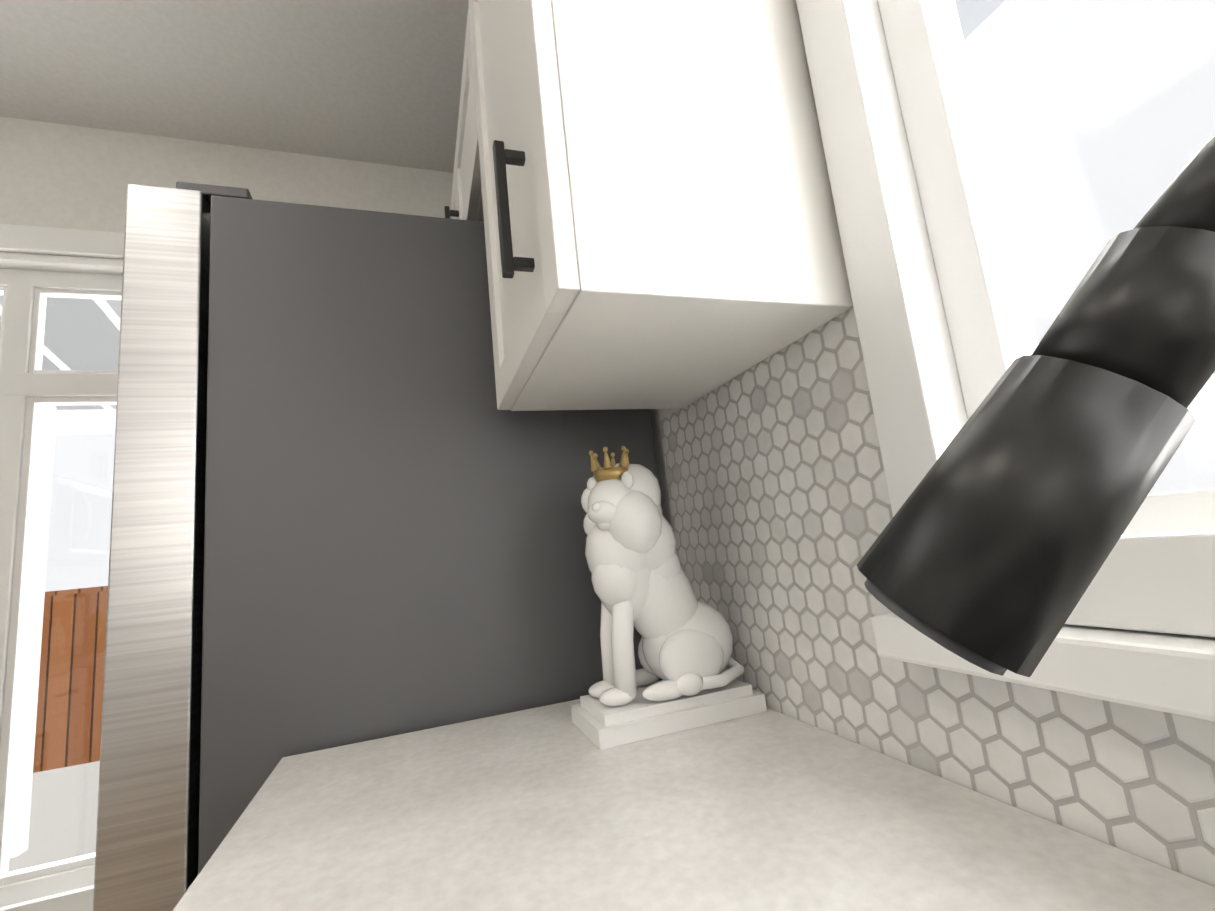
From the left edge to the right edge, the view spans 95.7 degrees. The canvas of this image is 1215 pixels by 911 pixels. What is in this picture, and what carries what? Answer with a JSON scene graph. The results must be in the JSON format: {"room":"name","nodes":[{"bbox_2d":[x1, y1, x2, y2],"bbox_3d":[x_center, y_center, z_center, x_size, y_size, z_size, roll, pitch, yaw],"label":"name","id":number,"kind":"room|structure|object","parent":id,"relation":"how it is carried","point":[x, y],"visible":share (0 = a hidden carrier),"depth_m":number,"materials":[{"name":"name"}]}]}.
{"room":"kitchen","nodes":[
{"label":"kitchen","id":0,"kind":"room"},
{"bbox_2d":[0,116,452,259],"bbox_3d":[-1.247,0.301,1.368,2.610,2.410,0.120,-3,-10,-19],"label":"wall","id":1,"kind":"structure","parent":0,"point":[56,175],"depth_m":1.52,"materials":[{"name":"paint"}]},
{"bbox_2d":[0,224,124,910],"bbox_3d":[-1.624,0.239,1.240,1.450,1.625,0.140,-3,-10,-19],"label":"window","id":2,"kind":"structure","parent":1,"relation":"in","point":[29,285],"depth_m":1.37,"materials":[{"name":"white"}]},
{"bbox_2d":[0,0,468,172],"bbox_3d":[-0.703,-1.350,-0.564,3.090,0.080,4.840,-3,-10,-19],"label":"ceiling","id":3,"kind":"structure","parent":0,"point":[376,81],"depth_m":1.37,"materials":[{"name":"paint"}]},
{"bbox_2d":[650,3,852,528],"bbox_3d":[0.653,-0.184,-0.335,0.120,2.410,4.440,-3,-10,-19],"label":"wall","id":4,"kind":"structure","parent":0,"point":[657,416],"depth_m":1.06,"materials":[{"name":"paint"}]},
{"bbox_2d":[444,8,483,221],"bbox_3d":[-0.227,-0.592,1.375,0.352,0.265,0.817,-3,-10,-19],"label":"upper cabinet","id":5,"kind":"object","parent":4,"relation":"attached to","point":[466,201],"visible":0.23,"depth_m":1.11,"materials":[{"name":"white paint"}]},
{"bbox_2d":[468,0,852,410],"bbox_3d":[-0.008,-0.475,0.768,0.352,0.740,0.400,-3,-10,-19],"label":"upper cabinet","id":6,"kind":"object","parent":4,"relation":"attached to","point":[661,225],"visible":1,"depth_m":0.57,"materials":[{"name":"white paint"}]},
{"bbox_2d":[660,307,1214,886],"bbox_3d":[0.550,-0.087,-0.221,0.006,0.470,2.655,-3,-10,-19],"label":"backsplash","id":7,"kind":"structure","parent":4,"relation":"attached to","point":[780,507],"depth_m":0.60,"materials":[{"name":"tile"}]},
{"bbox_2d":[796,0,1214,636],"bbox_3d":[0.458,-0.442,0.157,0.140,1.000,1.000,-3,-10,-19],"label":"window","id":8,"kind":"structure","parent":4,"relation":"in","point":[946,330],"depth_m":0.52,"materials":[{"name":"white"}]},
{"bbox_2d":[871,613,1214,721],"bbox_3d":[0.440,0.072,0.045,0.049,0.038,1.040,-3,-10,-19],"label":"window sill","id":9,"kind":"structure","parent":4,"relation":"attached to","point":[1168,673],"depth_m":0.34,"materials":[{"name":"white"}]},
{"bbox_3d":[-0.450,1.083,-0.973,3.090,0.060,4.840,-3,-10,-19],"label":"floor","id":10,"kind":"structure","parent":0,"visible":0},
{"bbox_2d":[93,182,662,910],"bbox_3d":[-0.397,0.492,1.153,0.886,1.790,0.706,-3,-10,-19],"label":"fridge","id":11,"kind":"object","parent":10,"relation":"on","point":[347,504],"visible":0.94,"depth_m":0.85,"materials":[{"name":"grey metal"}]},
{"bbox_3d":[0.603,0.447,-1.285,0.644,0.869,0.848,-3,-10,-19],"label":"base cabinet","id":12,"kind":"object","parent":10,"relation":"on","visible":0},
{"bbox_2d":[173,699,1214,910],"bbox_3d":[0.283,0.256,-0.386,0.632,0.214,2.648,-3,-10,-19],"label":"countertop","id":13,"kind":"structure","parent":12,"relation":"on","point":[552,807],"depth_m":0.46,"materials":[{"name":"stone"}]},
{"bbox_2d":[571,446,766,749],"bbox_3d":[0.065,0.175,0.783,0.236,0.375,0.141,-3,-10,-19],"label":"lion statue","id":14,"kind":"object","parent":13,"relation":"on","point":[641,583],"visible":1,"depth_m":0.73,"materials":[{"name":"white ceramic"}]},
{"bbox_2d":[857,137,1214,676],"bbox_3d":[0.258,0.041,0.079,0.276,0.366,0.325,-3,-10,-19],"label":"faucet","id":15,"kind":"object","parent":13,"relation":"on","point":[993,544],"visible":1,"depth_m":0.15,"materials":[{"name":"black metal"}]},
{"label":"outside","id":16,"kind":"structure","parent":0,"visible":0},
{"bbox_2d":[8,761,99,871],"bbox_3d":[-2.819,2.403,5.170,14.000,0.100,8.740,-3,-10,-19],"label":"ground","id":17,"kind":"structure","parent":16,"point":[49,824],"depth_m":3.09,"materials":[{"name":"beige concrete"}]},
{"bbox_2d":[9,405,115,857],"bbox_3d":[-2.189,0.666,3.167,4.800,2.520,0.080,-3,-10,-19],"label":"frame","id":18,"kind":"object","parent":17,"relation":"on","point":[47,450],"depth_m":2.87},
{"bbox_2d":[0,295,120,409],"bbox_3d":[-2.032,-0.651,2.553,5.200,0.412,1.960,-3,-10,-19],"label":"roof","id":19,"kind":"structure","parent":18,"relation":"on","point":[92,334],"depth_m":2.59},
{"bbox_2d":[33,586,107,772],"bbox_3d":[-1.051,1.523,5.192,8.580,1.275,0.120,-3,-10,-19],"label":"fence","id":20,"kind":"object","parent":17,"relation":"on","point":[81,668],"depth_m":4.12,"materials":[{"name":"brown wood"}]},
{"bbox_2d":[45,0,1214,591],"bbox_3d":[-2.359,-1.587,3.363,18.200,9.000,14.100,-3,-10,-19],"label":"sky","id":21,"kind":"structure","parent":16,"point":[1065,140],"depth_m":6.90,"materials":[{"name":"white"}]}
]}

